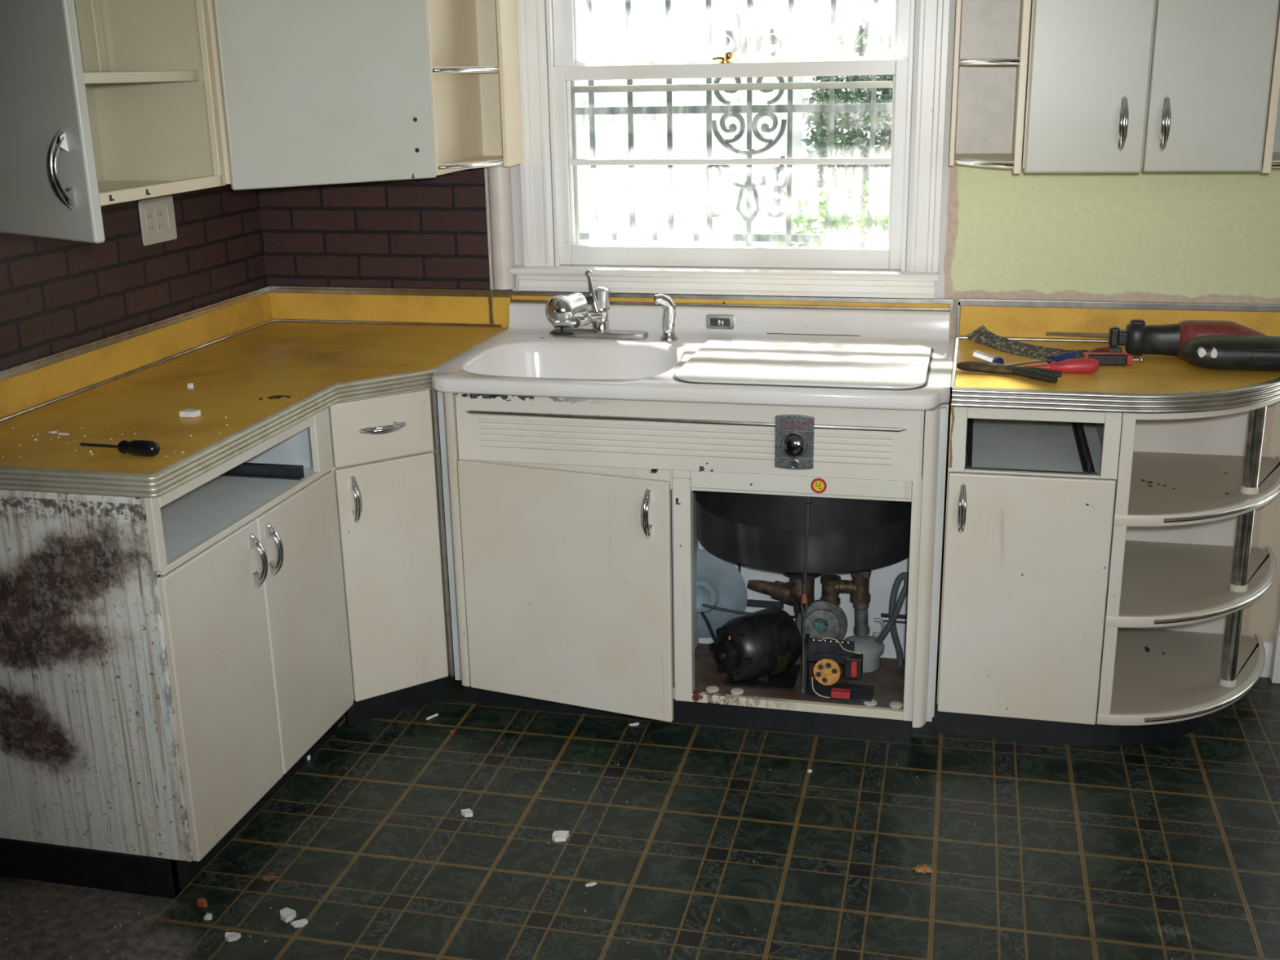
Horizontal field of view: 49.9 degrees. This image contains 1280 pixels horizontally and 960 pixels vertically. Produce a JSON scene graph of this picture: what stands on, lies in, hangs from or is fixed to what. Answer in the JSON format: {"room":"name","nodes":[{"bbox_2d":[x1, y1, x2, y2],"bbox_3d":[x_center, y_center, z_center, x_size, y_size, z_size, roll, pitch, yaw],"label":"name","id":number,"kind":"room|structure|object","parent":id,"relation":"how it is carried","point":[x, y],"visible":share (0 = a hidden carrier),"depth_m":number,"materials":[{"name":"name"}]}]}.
{"room":"damaged room","nodes":[
{"label":"damaged room","id":0,"kind":"room"},
{"bbox_2d":[0,183,266,368],"bbox_3d":[-1.930,0.016,1.268,0.140,2.620,6.440,3,17,13],"label":"wall","id":1,"kind":"structure","parent":0,"point":[55,295],"depth_m":3.48,"materials":[{"name":"brick"}]},
{"bbox_2d":[0,0,226,243],"bbox_3d":[-1.125,-0.922,2.747,0.653,0.767,1.002,3,17,13],"label":"upper cabinet","id":2,"kind":"object","parent":1,"relation":"attached to","point":[103,102],"visible":1,"depth_m":3.09,"materials":[{"name":"metal"}]},
{"bbox_2d":[83,70,199,84],"bbox_3d":[-1.274,-0.841,2.883,0.288,0.024,0.836,3,17,13],"label":"shelf","id":3,"kind":"object","parent":2,"relation":"attached to","point":[91,77],"depth_m":3.05,"materials":[{"name":"metal"}]},
{"bbox_2d":[137,195,177,245],"bbox_3d":[-1.265,-0.683,3.614,0.010,0.116,0.155,3,17,13],"label":"wall outlet","id":4,"kind":"object","parent":1,"relation":"attached to","point":[157,215],"visible":1,"depth_m":3.60,"materials":[{"name":"beige plastic"}]},
{"bbox_2d":[145,208,154,235],"bbox_3d":[-1.273,-0.671,3.571,0.002,0.067,0.028,3,17,13],"label":"receptacle","id":5,"kind":"object","parent":4,"relation":"attached to","point":[149,212],"depth_m":3.57,"materials":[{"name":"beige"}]},
{"bbox_2d":[155,206,164,232],"bbox_3d":[-1.262,-0.684,3.613,0.002,0.067,0.028,3,17,13],"label":"receptacle","id":6,"kind":"object","parent":4,"relation":"attached to","point":[159,211],"depth_m":3.61,"materials":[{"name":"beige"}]},
{"bbox_2d":[166,206,173,228],"bbox_3d":[-1.250,-0.698,3.660,0.003,0.058,0.016,3,17,13],"label":"switch","id":7,"kind":"object","parent":4,"relation":"attached to","point":[169,209],"depth_m":3.66,"materials":[{"name":"beige plastic"}]},
{"bbox_2d":[0,293,511,417],"bbox_3d":[-0.940,-0.295,3.384,0.784,0.103,1.583,3,17,13],"label":"backsplash","id":8,"kind":"structure","parent":1,"relation":"attached to","point":[19,393],"depth_m":3.95,"materials":[{"name":"yellow laminate"}]},
{"bbox_2d":[207,0,436,190],"bbox_3d":[-0.887,-1.169,3.545,0.726,0.764,0.761,3,17,13],"label":"upper cabinet","id":9,"kind":"object","parent":1,"relation":"attached to","point":[309,92],"visible":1,"depth_m":3.36,"materials":[{"name":"white metal"}]},
{"bbox_2d":[0,630,1279,959],"bbox_3d":[0.395,1.422,1.095,4.800,0.060,6.400,3,17,13],"label":"floor","id":10,"kind":"structure","parent":0,"point":[1045,802],"depth_m":3.01,"materials":[{"name":"green tile"}]},
{"bbox_2d":[0,407,353,898],"bbox_3d":[-1.103,0.333,3.172,0.630,0.884,0.787,3,17,13],"label":"base cabinet","id":11,"kind":"object","parent":10,"relation":"on","point":[171,661],"visible":0.92,"depth_m":2.87,"materials":[{"name":"metal"}]},
{"bbox_2d":[196,897,207,907],"bbox_3d":[-0.910,0.878,2.858,0.025,0.013,0.015,3,17,13],"label":"crumb","id":12,"kind":"object","parent":10,"relation":"on","point":[201,902],"visible":1,"depth_m":2.85,"materials":[{"name":"ceramic"}]},
{"bbox_2d":[204,912,212,920],"bbox_3d":[-0.883,0.893,2.812,0.015,0.010,0.012,6,18,22],"label":"chip","id":13,"kind":"object","parent":10,"relation":"on","point":[208,916],"visible":1,"depth_m":2.81,"materials":[{"name":"white paint"}]},
{"bbox_2d":[224,932,240,942],"bbox_3d":[-0.813,0.911,2.746,0.031,0.012,0.019,-6,17,-16],"label":"chip","id":14,"kind":"object","parent":10,"relation":"on","point":[229,936],"visible":1,"depth_m":2.74,"materials":[{"name":"white paint"}]},
{"bbox_2d":[262,871,278,882],"bbox_3d":[-0.795,0.852,2.951,0.033,0.006,0.033,3,17,13],"label":"dry leaf","id":15,"kind":"object","parent":10,"relation":"on","point":[268,877],"visible":1,"depth_m":2.95,"materials":[{"name":"brown plant"}]},
{"bbox_2d":[280,907,296,923],"bbox_3d":[-0.723,0.888,2.814,0.038,0.013,0.028,14,22,41],"label":"chip","id":16,"kind":"object","parent":10,"relation":"on","point":[286,914],"visible":1,"depth_m":2.81,"materials":[{"name":"white paint"}]},
{"bbox_2d":[290,918,307,928],"bbox_3d":[-0.691,0.899,2.787,0.035,0.007,0.020,-5,17,-14],"label":"chip","id":17,"kind":"object","parent":10,"relation":"on","point":[298,923],"visible":1,"depth_m":2.79,"materials":[{"name":"white paint"}]},
{"bbox_2d":[328,386,454,725],"bbox_3d":[-0.833,0.112,3.884,0.788,0.886,0.820,3,17,13],"label":"base cabinet","id":18,"kind":"object","parent":10,"relation":"on","point":[387,471],"visible":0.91,"depth_m":3.52,"materials":[{"name":"white metal"}]},
{"bbox_2d":[0,284,512,497],"bbox_3d":[-0.939,-0.275,3.383,0.789,0.154,1.600,3,17,13],"label":"countertop","id":19,"kind":"structure","parent":18,"relation":"on","point":[319,347],"depth_m":3.39,"materials":[{"name":"yellow laminate"}]},
{"bbox_2d":[57,432,69,435],"bbox_3d":[-1.226,-0.099,2.922,0.028,0.005,0.007,3,17,13],"label":"chip","id":20,"kind":"object","parent":19,"relation":"on","point":[59,433],"visible":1,"depth_m":2.92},
{"bbox_2d":[1,398,227,457],"bbox_3d":[-1.120,-0.110,2.954,0.488,0.003,0.526,3,17,13],"label":"crumbs","id":21,"kind":"object","parent":19,"relation":"on","point":[126,398],"visible":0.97,"depth_m":2.88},
{"bbox_2d":[80,440,159,457],"bbox_3d":[-1.052,-0.072,2.774,0.217,0.034,0.033,8,19,27],"label":"screwdriver","id":22,"kind":"object","parent":19,"relation":"on","point":[135,447],"visible":1,"depth_m":2.73,"materials":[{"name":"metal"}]},
{"bbox_2d":[178,408,200,417],"bbox_3d":[-0.999,-0.148,3.056,0.041,0.014,0.028,3,17,13],"label":"chip","id":23,"kind":"object","parent":19,"relation":"on","point":[193,413],"visible":1,"depth_m":3.05,"materials":[{"name":"white paint"}]},
{"bbox_2d":[186,382,193,388],"bbox_3d":[-1.089,-0.229,3.329,0.015,0.014,0.009,6,18,21],"label":"chip","id":24,"kind":"object","parent":19,"relation":"on","point":[190,385],"visible":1,"depth_m":3.33,"materials":[{"name":"white paint"}]},
{"bbox_2d":[257,395,290,399],"bbox_3d":[-0.855,-0.194,3.220,0.074,0.001,0.036,-4,17,-9],"label":"residue","id":25,"kind":"object","parent":19,"relation":"on","point":[277,397],"visible":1,"depth_m":3.22,"materials":[{"name":"black"}]},
{"bbox_2d":[431,302,955,410],"bbox_3d":[0.161,-0.260,3.583,1.270,0.270,0.700,3,17,13],"label":"sink","id":26,"kind":"object","parent":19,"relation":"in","point":[825,357],"visible":0.77,"depth_m":3.62,"materials":[{"name":"ceramic"}]},
{"bbox_2d":[551,269,648,339],"bbox_3d":[-0.121,-0.483,3.802,0.276,0.190,0.128,3,17,13],"label":"faucet","id":27,"kind":"object","parent":26,"relation":"on","point":[599,315],"visible":0.88,"depth_m":3.82,"materials":[{"name":"silver metal"}]},
{"bbox_2d":[546,292,592,335],"bbox_3d":[-0.190,-0.456,3.779,0.129,0.114,0.088,-10,19,-28],"label":"water filter","id":28,"kind":"object","parent":27,"relation":"attached to","point":[568,310],"visible":1,"depth_m":3.75,"materials":[{"name":"silver metal"}]},
{"bbox_2d":[653,293,677,341],"bbox_3d":[0.071,-0.450,3.781,0.064,0.131,0.048,-4,17,-9],"label":"sprayer","id":29,"kind":"object","parent":26,"relation":"on","point":[668,319],"visible":1,"depth_m":3.77,"materials":[{"name":"silver metal"}]},
{"bbox_2d":[426,713,438,719],"bbox_3d":[-0.554,0.631,3.665,0.006,0.007,0.037,14,22,41],"label":"plaster sliver","id":30,"kind":"object","parent":10,"relation":"on","point":[436,714],"visible":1,"depth_m":3.66,"materials":[{"name":"white paint"}]},
{"bbox_2d":[461,808,473,817],"bbox_3d":[-0.402,0.771,3.186,0.030,0.010,0.023,-1,17,1],"label":"chip","id":31,"kind":"object","parent":10,"relation":"on","point":[465,812],"visible":1,"depth_m":3.18,"materials":[{"name":"white paint"}]},
{"bbox_2d":[551,830,569,841],"bbox_3d":[-0.178,0.797,3.080,0.034,0.012,0.035,3,17,13],"label":"chip","id":32,"kind":"object","parent":10,"relation":"on","point":[557,836],"visible":1,"depth_m":3.07,"materials":[{"name":"white paint"}]},
{"bbox_2d":[585,882,596,886],"bbox_3d":[-0.103,0.853,2.903,0.024,0.005,0.008,-7,18,-18],"label":"chip","id":33,"kind":"object","parent":10,"relation":"on","point":[590,884],"visible":1,"depth_m":2.90,"materials":[{"name":"white paint"}]},
{"bbox_2d":[629,722,639,725],"bbox_3d":[-0.015,0.640,3.603,0.026,0.005,0.008,-7,18,-18],"label":"chip","id":34,"kind":"object","parent":10,"relation":"on","point":[634,723],"visible":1,"depth_m":3.60,"materials":[{"name":"white paint"}]},
{"bbox_2d":[0,742,1274,959],"bbox_3d":[-0.101,0.866,2.863,3.144,0.003,1.466,3,17,13],"label":"crumbs","id":35,"kind":"object","parent":10,"relation":"on","point":[120,924],"visible":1,"depth_m":2.82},
{"bbox_2d":[436,391,951,743],"bbox_3d":[0.164,0.157,3.654,1.255,0.894,0.789,3,17,13],"label":"base cabinet","id":36,"kind":"object","parent":10,"relation":"on","point":[566,518],"visible":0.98,"depth_m":3.40,"materials":[{"name":"white metal"}]},
{"bbox_2d":[671,549,747,637],"bbox_3d":[0.163,0.314,3.753,0.260,0.260,0.028,3,17,13],"label":"round cover plate","id":37,"kind":"object","parent":36,"relation":"on","point":[719,583],"visible":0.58,"depth_m":3.73,"materials":[{"name":"grey paint"}]},
{"bbox_2d":[708,607,801,691],"bbox_3d":[0.311,0.435,3.572,0.226,0.171,0.228,10,20,33],"label":"motor","id":38,"kind":"object","parent":36,"relation":"on","point":[759,649],"visible":1,"depth_m":3.53,"materials":[{"name":"black paint"}]},
{"bbox_2d":[700,611,715,640],"bbox_3d":[0.193,0.406,3.655,0.016,0.072,0.143,-9,18,-23],"label":"cord","id":39,"kind":"object","parent":38,"relation":"attached to","point":[704,615],"visible":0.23,"depth_m":3.67,"materials":[{"name":"rubber"}]},
{"bbox_2d":[746,579,793,606],"bbox_3d":[0.367,0.302,3.718,0.155,0.067,0.060,8,19,27],"label":"pipe","id":40,"kind":"object","parent":36,"relation":"attached to","point":[777,590],"visible":0.8,"depth_m":3.70,"materials":[{"name":"gold metal"}]},
{"bbox_2d":[800,496,811,693],"bbox_3d":[0.409,0.272,3.388,0.016,0.562,0.027,-8,18,-22],"label":"rod","id":41,"kind":"object","parent":36,"relation":"hanging from","point":[804,598],"visible":1,"depth_m":3.39,"materials":[{"name":"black metal"}]},
{"bbox_2d":[694,439,924,579],"bbox_3d":[0.450,0.074,3.642,0.608,0.345,0.608,3,17,13],"label":"sink basin","id":42,"kind":"object","parent":36,"relation":"in","point":[757,531],"visible":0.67,"depth_m":3.38,"materials":[{"name":"metal"}]},
{"bbox_2d":[702,573,807,617],"bbox_3d":[0.337,0.178,3.577,0.160,0.428,0.346,-16,22,-40],"label":"power cord","id":43,"kind":"object","parent":42,"relation":"attached to","point":[802,574],"visible":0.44,"depth_m":3.69,"materials":[{"name":"black rubber"}]},
{"bbox_2d":[789,577,847,642],"bbox_3d":[0.475,0.357,3.672,0.161,0.258,0.112,3,17,13],"label":"housing","id":44,"kind":"object","parent":36,"relation":"on","point":[824,619],"visible":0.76,"depth_m":3.63,"materials":[{"name":"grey metal"}]},
{"bbox_2d":[737,563,906,623],"bbox_3d":[0.466,0.333,3.700,0.600,0.280,0.008,3,17,13],"label":"support frame","id":45,"kind":"object","parent":36,"relation":"on","point":[750,602],"visible":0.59,"depth_m":3.73,"materials":[{"name":"metal"}]},
{"bbox_2d":[802,633,874,702],"bbox_3d":[0.502,0.467,3.472,0.173,0.160,0.095,3,17,13],"label":"timer mechanism","id":46,"kind":"object","parent":36,"relation":"on","point":[828,653],"visible":1,"depth_m":3.47,"materials":[{"name":"metal"}]},
{"bbox_2d":[843,617,885,672],"bbox_3d":[0.584,0.432,3.643,0.129,0.127,0.116,3,17,13],"label":"pump","id":47,"kind":"object","parent":36,"relation":"on","point":[866,645],"visible":0.57,"depth_m":3.61,"materials":[{"name":"grey plastic"}]},
{"bbox_2d":[820,568,871,635],"bbox_3d":[0.546,0.315,3.654,0.134,0.192,0.054,3,17,13],"label":"drain pipe","id":48,"kind":"object","parent":47,"relation":"attached to","point":[858,588],"visible":0.8,"depth_m":3.63,"materials":[{"name":"gold metal"}]},
{"bbox_2d":[844,635,884,672],"bbox_3d":[0.590,0.456,3.649,0.116,0.076,0.116,3,17,13],"label":"canister","id":49,"kind":"object","parent":47,"relation":"on","point":[866,645],"depth_m":3.61,"materials":[{"name":"grey plastic"}]},
{"bbox_2d":[875,572,908,666],"bbox_3d":[0.661,0.365,3.606,0.088,0.261,0.033,3,17,13],"label":"hose","id":50,"kind":"object","parent":36,"relation":"in","point":[895,607],"visible":0.97,"depth_m":3.59,"materials":[{"name":"grey rubber"}]},
{"bbox_2d":[911,863,932,874],"bbox_3d":[0.603,0.829,2.936,0.040,0.006,0.041,-8,18,-22],"label":"dry leaf","id":51,"kind":"object","parent":10,"relation":"on","point":[923,868],"visible":1,"depth_m":2.93,"materials":[{"name":"orange plant"}]},
{"bbox_2d":[933,391,1122,746],"bbox_3d":[0.984,0.175,3.556,0.386,0.886,0.620,3,17,13],"label":"base cabinet","id":52,"kind":"object","parent":10,"relation":"on","point":[1031,493],"visible":0.92,"depth_m":3.31,"materials":[{"name":"white metal"}]},
{"bbox_2d":[950,297,1279,413],"bbox_3d":[1.217,-0.309,3.356,0.880,0.153,0.627,3,17,13],"label":"countertop","id":53,"kind":"structure","parent":52,"relation":"on","point":[1161,384],"depth_m":3.32,"materials":[{"name":"yellow laminate"}]},
{"bbox_2d":[956,360,1062,383],"bbox_3d":[0.884,-0.263,3.289,0.268,0.026,0.070,14,22,41],"label":"pliers","id":54,"kind":"object","parent":53,"relation":"on","point":[1035,373],"visible":1,"depth_m":3.28,"materials":[{"name":"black metal"}]},
{"bbox_2d":[966,324,1090,359],"bbox_3d":[0.988,-0.346,3.508,0.062,0.052,0.364,-15,21,-38],"label":"bar","id":55,"kind":"object","parent":53,"relation":"on","point":[981,335],"visible":0.84,"depth_m":3.53,"materials":[{"name":"grey metal"}]},
{"bbox_2d":[1007,351,1077,366],"bbox_3d":[0.992,-0.297,3.394,0.247,0.028,0.027,-6,18,-17],"label":"screwdriver","id":56,"kind":"object","parent":53,"relation":"on","point":[1069,355],"visible":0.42,"depth_m":3.40,"materials":[{"name":"blue plastic"}]},
{"bbox_2d":[1024,358,1099,373],"bbox_3d":[0.988,-0.275,3.309,0.224,0.038,0.037,1,17,7],"label":"screwdriver","id":57,"kind":"object","parent":53,"relation":"on","point":[1076,366],"visible":0.74,"depth_m":3.29,"materials":[{"name":"red plastic"}]},
{"bbox_2d":[1090,346,1121,352],"bbox_3d":[1.180,-0.329,3.503,0.106,0.018,0.036,-6,17,-15],"label":"clamp","id":58,"kind":"object","parent":53,"relation":"on","point":[1105,349],"visible":0.72,"depth_m":3.50,"materials":[{"name":"red plastic"}]},
{"bbox_2d":[1082,352,1143,365],"bbox_3d":[1.163,-0.297,3.377,0.144,0.029,0.027,1,17,7],"label":"scraper","id":59,"kind":"object","parent":53,"relation":"on","point":[1104,358],"visible":0.89,"depth_m":3.37,"materials":[{"name":"red plastic"}]},
{"bbox_2d":[1046,319,1279,371],"bbox_3d":[1.323,-0.330,3.366,0.622,0.097,0.246,3,17,13],"label":"saw","id":60,"kind":"object","parent":53,"relation":"on","point":[1205,344],"visible":1,"depth_m":3.35,"materials":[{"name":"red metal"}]},
{"bbox_2d":[1196,346,1206,357],"bbox_3d":[1.331,-0.303,3.257,0.019,0.022,0.020,3,17,13],"label":"light","id":61,"kind":"object","parent":60,"relation":"attached to","point":[1201,351],"depth_m":3.25,"materials":[{"name":"white plastic"}]},
{"bbox_2d":[1209,346,1217,357],"bbox_3d":[1.356,-0.302,3.251,0.015,0.023,0.020,3,17,13],"label":"light","id":62,"kind":"object","parent":60,"relation":"attached to","point":[1213,350],"depth_m":3.24,"materials":[{"name":"white plastic"}]},
{"bbox_2d":[1091,398,1279,745],"bbox_3d":[1.408,0.191,3.478,0.475,0.884,0.596,3,17,13],"label":"corner shelf unit","id":63,"kind":"object","parent":10,"relation":"on","point":[1184,569],"visible":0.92,"depth_m":3.46,"materials":[{"name":"beige metal"}]},
{"bbox_2d":[1141,472,1229,654],"bbox_3d":[1.378,0.232,3.563,0.232,0.512,0.291,3,17,13],"label":"crumbs","id":64,"kind":"object","parent":63,"relation":"on","point":[1147,649],"visible":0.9,"depth_m":3.46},
{"bbox_2d":[257,0,1279,649],"bbox_3d":[1.108,-0.764,3.656,4.600,2.620,0.140,3,17,13],"label":"wall","id":65,"kind":"structure","parent":0,"point":[1153,237],"depth_m":3.65,"materials":[{"name":"paint"}]},
{"bbox_2d":[426,0,524,175],"bbox_3d":[-0.439,-1.208,3.637,0.144,0.760,0.360,3,17,13],"label":"shelf","id":66,"kind":"object","parent":65,"relation":"attached to","point":[473,45],"visible":1,"depth_m":3.72,"materials":[{"name":"beige metal"}]},
{"bbox_2d":[484,164,515,289],"bbox_3d":[-0.400,-0.725,3.956,0.071,0.358,0.066,-6,17,-14],"label":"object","id":67,"kind":"structure","parent":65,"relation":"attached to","point":[498,187],"depth_m":3.94,"materials":[{"name":"white paint"}]},
{"bbox_2d":[509,0,950,298],"bbox_3d":[0.227,-1.079,3.756,1.203,1.128,0.215,3,17,13],"label":"window","id":68,"kind":"structure","parent":65,"relation":"in","point":[555,260],"depth_m":3.78,"materials":[{"name":"paint"}]},
{"bbox_2d":[578,164,888,248],"bbox_3d":[0.264,-0.802,4.017,0.915,0.234,0.034,3,17,13],"label":"security grille","id":69,"kind":"object","parent":68,"relation":"attached to","point":[709,237],"depth_m":4.01,"materials":[{"name":"metal"}]},
{"bbox_2d":[575,88,892,159],"bbox_3d":[0.261,-1.022,3.951,0.913,0.188,0.034,3,17,13],"label":"security grille","id":70,"kind":"object","parent":68,"relation":"attached to","point":[768,109],"depth_m":3.94,"materials":[{"name":"metal"}]},
{"bbox_2d":[715,0,782,58],"bbox_3d":[0.309,-1.265,3.864,0.185,0.154,0.034,3,17,13],"label":"ornament","id":71,"kind":"object","parent":68,"relation":"attached to","point":[748,41],"depth_m":3.86,"materials":[{"name":"metal"}]},
{"bbox_2d":[511,290,954,314],"bbox_3d":[0.238,-0.501,3.867,1.257,0.039,0.021,3,17,13],"label":"backsplash strip","id":72,"kind":"object","parent":65,"relation":"attached to","point":[525,296],"visible":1,"depth_m":3.83,"materials":[{"name":"yellow laminate"}]},
{"bbox_2d":[949,0,1031,173],"bbox_3d":[0.858,-1.147,3.349,0.172,0.760,0.326,3,17,13],"label":"shelf","id":73,"kind":"object","parent":65,"relation":"attached to","point":[991,44],"visible":1,"depth_m":3.51,"materials":[{"name":"white metal"}]},
{"bbox_2d":[959,306,1279,339],"bbox_3d":[1.285,-0.414,3.634,0.861,0.103,0.014,3,17,13],"label":"backsplash","id":74,"kind":"structure","parent":65,"relation":"attached to","point":[1006,322],"depth_m":3.66,"materials":[{"name":"yellow laminate"}]},
{"bbox_2d":[1021,0,1279,173],"bbox_3d":[1.194,-1.121,3.238,0.530,0.757,0.390,3,17,13],"label":"upper cabinet","id":75,"kind":"object","parent":65,"relation":"attached to","point":[1113,86],"visible":0.99,"depth_m":3.14,"materials":[{"name":"white metal"}]},
{"bbox_2d":[1260,641,1271,677],"bbox_3d":[1.719,0.496,3.805,0.045,0.100,0.016,3,17,13],"label":"baseboard","id":76,"kind":"structure","parent":65,"relation":"attached to","point":[1268,645],"depth_m":3.79,"materials":[{"name":"paint"}]},
{"bbox_2d":[1259,0,1279,173],"bbox_3d":[1.570,-1.110,3.181,0.220,0.760,0.326,3,17,13],"label":"shelf","id":77,"kind":"object","parent":65,"relation":"attached to","point":[1271,150],"visible":0.23,"depth_m":3.13,"materials":[{"name":"white metal"}]},
{"bbox_2d":[1268,602,1279,684],"bbox_3d":[2.282,-0.461,3.388,1.145,2.150,0.125,3,17,13],"label":"door","id":78,"kind":"structure","parent":65,"relation":"in","point":[1274,670],"depth_m":3.76,"materials":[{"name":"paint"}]},
{"label":"outside","id":79,"kind":"structure","parent":0,"visible":0},
{"bbox_2d":[587,227,876,248],"bbox_3d":[1.997,-1.115,10.865,15.000,0.100,13.840,3,17,13],"label":"ground","id":80,"kind":"structure","parent":79,"point":[650,242],"depth_m":16.82,"materials":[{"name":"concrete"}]},
{"bbox_2d":[574,0,895,248],"bbox_3d":[0.866,-1.056,6.063,6.000,2.560,0.070,3,17,13],"label":"picket fence","id":81,"kind":"object","parent":80,"relation":"on","point":[602,10],"visible":0.03,"depth_m":6.03,"materials":[{"name":"white paint"}]},
{"bbox_2d":[773,171,889,248],"bbox_3d":[0.831,-0.296,5.135,0.752,1.685,0.484,3,17,13],"label":"leafy shrub","id":82,"kind":"object","parent":80,"relation":"on","point":[842,218],"visible":0.16,"depth_m":4.90,"materials":[{"name":"green plant"}]},
{"bbox_2d":[800,18,895,248],"bbox_3d":[0.936,-0.752,5.725,0.544,2.216,0.471,3,17,13],"label":"tree","id":83,"kind":"object","parent":80,"relation":"on","point":[847,173],"visible":0.37,"depth_m":5.44,"materials":[{"name":"green plant"}]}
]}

